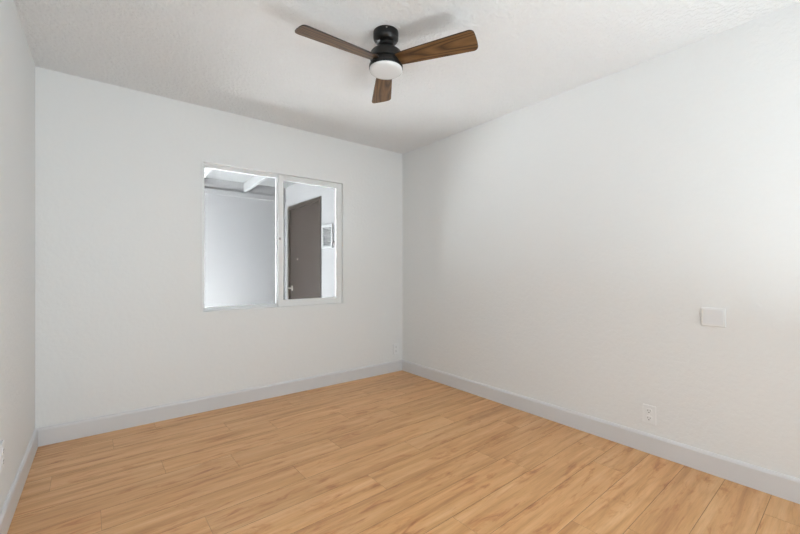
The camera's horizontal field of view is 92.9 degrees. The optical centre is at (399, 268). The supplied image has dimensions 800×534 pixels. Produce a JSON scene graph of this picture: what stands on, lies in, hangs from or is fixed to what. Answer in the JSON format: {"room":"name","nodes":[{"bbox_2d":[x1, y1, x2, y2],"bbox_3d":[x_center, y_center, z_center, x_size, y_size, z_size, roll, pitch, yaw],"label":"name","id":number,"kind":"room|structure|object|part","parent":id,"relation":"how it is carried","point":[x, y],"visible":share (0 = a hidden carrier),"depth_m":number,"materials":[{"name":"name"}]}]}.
{"room":"empty bedroom","nodes":[
{"label":"empty bedroom","id":0,"kind":"room"},
{"bbox_2d":[0,0,34,511],"bbox_3d":[-0.623,-0.080,0.130,0.150,2.440,5.750,0,0,-38],"label":"wall","id":1,"kind":"structure","parent":0,"point":[17,66],"depth_m":1.90,"materials":[{"name":"white paint"}]},
{"bbox_2d":[0,440,3,472],"bbox_3d":[-1.675,0.788,1.599,0.010,0.116,0.073,0,0,-38],"label":"wall outlet","id":2,"kind":"object","parent":1,"relation":"attached to","point":[2,442],"visible":1,"depth_m":1.59,"materials":[{"name":"white plastic"}]},
{"bbox_2d":[0,429,37,533],"bbox_3d":[-0.600,1.081,0.234,0.014,0.117,5.586,0,0,-38],"label":"baseboard","id":3,"kind":"structure","parent":1,"relation":"attached to","point":[7,512],"depth_m":1.86,"materials":[{"name":"white paint"}]},
{"bbox_2d":[35,66,401,427],"bbox_3d":[-1.203,-0.080,3.426,3.309,2.440,0.150,0,0,-38],"label":"wall","id":4,"kind":"structure","parent":0,"point":[120,325],"depth_m":2.86,"materials":[{"name":"white paint"}]},
{"bbox_2d":[35,360,401,446],"bbox_3d":[-1.152,1.081,3.361,3.009,0.117,0.014,0,0,-38],"label":"baseboard","id":5,"kind":"structure","parent":4,"relation":"attached to","point":[57,433],"depth_m":3.00,"materials":[{"name":"white paint"}]},
{"bbox_2d":[201,160,343,313],"bbox_3d":[-1.112,-0.258,3.478,1.294,1.228,0.131,0,0,-38],"label":"window","id":6,"kind":"structure","parent":4,"relation":"in","point":[279,177],"depth_m":3.46,"materials":[{"name":"white plastic"}]},
{"bbox_3d":[-1.366,-0.258,3.307,0.656,1.199,0.032,0,0,-38],"label":"fixed sash","id":7,"kind":"part","parent":6,"relation":"part of","materials":[{"name":"white plastic"}]},
{"bbox_3d":[-0.853,-0.258,3.649,0.648,1.199,0.032,0,0,-38],"label":"sliding sash","id":8,"kind":"part","parent":6,"relation":"part of","materials":[{"name":"white plastic"}]},
{"bbox_2d":[393,343,398,353],"bbox_3d":[-0.045,0.890,4.234,0.073,0.116,0.010,0,0,-38],"label":"wall outlet","id":9,"kind":"object","parent":4,"relation":"attached to","point":[395,346],"visible":1,"depth_m":4.23,"materials":[{"name":"white plastic"}]},
{"bbox_2d":[204,178,284,307],"bbox_3d":[-2.656,-0.100,4.878,2.680,2.720,0.150,0,0,-38],"label":"wall","id":10,"kind":"structure","parent":0,"point":[239,232],"depth_m":5.15,"materials":[{"name":"grey paint"}]},
{"bbox_2d":[204,188,285,201],"bbox_3d":[-2.663,-1.010,4.766,2.530,0.069,0.018,0,0,-38],"label":"trim","id":11,"kind":"structure","parent":10,"relation":"attached to","point":[206,190],"depth_m":5.14,"materials":[{"name":"grey paint"}]},
{"bbox_2d":[205,169,295,187],"bbox_3d":[-2.045,-1.261,4.061,2.430,0.166,1.890,0,0,-38],"label":"ceiling","id":12,"kind":"structure","parent":0,"point":[214,174],"depth_m":4.93,"materials":[{"name":"grey paint"}]},
{"bbox_2d":[204,168,212,177],"bbox_3d":[-2.017,-1.149,4.083,0.038,0.190,1.890,0,0,-38],"label":"rafter","id":13,"kind":"object","parent":12,"relation":"attached to","point":[207,171],"visible":0.02,"depth_m":4.26,"materials":[{"name":"white paint"}]},
{"bbox_2d":[244,175,268,191],"bbox_3d":[-1.537,-1.149,4.460,0.038,0.190,1.890,0,0,-38],"label":"rafter","id":14,"kind":"object","parent":12,"relation":"attached to","point":[255,180],"visible":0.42,"depth_m":4.89,"materials":[{"name":"white paint"}]},
{"bbox_2d":[285,183,334,299],"bbox_3d":[-1.031,-0.100,4.858,0.150,2.720,1.890,0,0,-38],"label":"wall","id":15,"kind":"structure","parent":0,"point":[296,193],"depth_m":4.62,"materials":[{"name":"grey paint"}]},
{"bbox_2d":[288,196,320,298],"bbox_3d":[-1.271,0.185,5.066,0.130,2.150,1.045,0,0,-38],"label":"door","id":16,"kind":"structure","parent":15,"relation":"in","point":[304,218],"depth_m":5.05,"materials":[{"name":"black paint"}]},
{"bbox_2d":[321,223,333,248],"bbox_3d":[-0.862,-0.385,4.501,0.024,0.284,0.272,0,0,-38],"label":"picture","id":17,"kind":"object","parent":15,"relation":"in","point":[327,231],"visible":1,"depth_m":4.49,"materials":[{"name":"grey"}]},
{"bbox_2d":[7,370,799,533],"bbox_3d":[0.573,1.200,1.165,3.309,0.120,5.900,0,0,-38],"label":"floor","id":18,"kind":"structure","parent":0,"point":[398,452],"depth_m":2.10,"materials":[{"name":"brown wood"}]},
{"bbox_2d":[14,0,799,153],"bbox_3d":[0.573,-1.360,1.165,3.309,0.120,5.900,0,0,-38],"label":"ceiling","id":19,"kind":"structure","parent":0,"point":[247,58],"depth_m":2.26,"materials":[{"name":"white paint"}]},
{"bbox_2d":[295,25,477,102],"bbox_3d":[-0.147,-1.189,2.027,0.815,0.222,0.912,0,0,-38],"label":"ceiling fan","id":20,"kind":"object","parent":19,"relation":"hanging from","point":[386,59],"visible":1,"depth_m":2.01,"materials":[{"name":"brown wood"}]},
{"bbox_3d":[-0.309,-1.140,1.925,0.432,0.006,0.132,0,13,-36],"label":"blade","id":21,"kind":"part","parent":20,"relation":"part of","materials":[{"name":"brown wood"}]},
{"bbox_3d":[-0.106,-1.140,2.377,0.132,0.006,0.432,-13,1,-6],"label":"blade","id":22,"kind":"part","parent":20,"relation":"part of","materials":[{"name":"brown wood"}]},
{"bbox_2d":[369,60,401,79],"bbox_3d":[-0.077,-1.088,2.092,0.181,0.021,0.181,0,0,-38],"label":"diffuser","id":23,"kind":"object","parent":20,"relation":"attached to","point":[380,69],"depth_m":2.06,"materials":[{"name":"white glass"}]},
{"bbox_3d":[0.184,-1.140,1.975,0.432,0.006,0.132,0,-13,24],"label":"blade","id":24,"kind":"part","parent":20,"relation":"part of","materials":[{"name":"brown wood"}]},
{"bbox_2d":[402,2,799,478],"bbox_3d":[1.862,-0.080,2.082,0.150,2.440,5.750,0,0,-38],"label":"wall","id":25,"kind":"structure","parent":0,"point":[567,249],"depth_m":2.42,"materials":[{"name":"white paint"}]},
{"bbox_2d":[402,360,799,503],"bbox_3d":[1.755,1.081,2.084,0.014,0.117,5.586,0,0,-38],"label":"baseboard","id":26,"kind":"structure","parent":25,"relation":"attached to","point":[771,482],"depth_m":2.40,"materials":[{"name":"white paint"}]},
{"bbox_2d":[643,404,655,425],"bbox_3d":[1.545,0.902,2.356,0.010,0.116,0.073,0,0,-38],"label":"wall outlet","id":27,"kind":"object","parent":25,"relation":"attached to","point":[649,412],"visible":1,"depth_m":2.35,"materials":[{"name":"white plastic"}]},
{"bbox_2d":[701,307,725,327],"bbox_3d":[1.738,0.267,2.109,0.010,0.104,0.109,0,0,-38],"label":"blank wall plate","id":28,"kind":"object","parent":25,"relation":"attached to","point":[715,317],"visible":1,"depth_m":2.10,"materials":[{"name":"white plastic"}]},
{"bbox_3d":[1.735,0.267,2.107,0.002,0.080,0.088,0,0,-38],"label":"panel","id":29,"kind":"part","parent":28,"relation":"part of","materials":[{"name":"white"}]}
]}

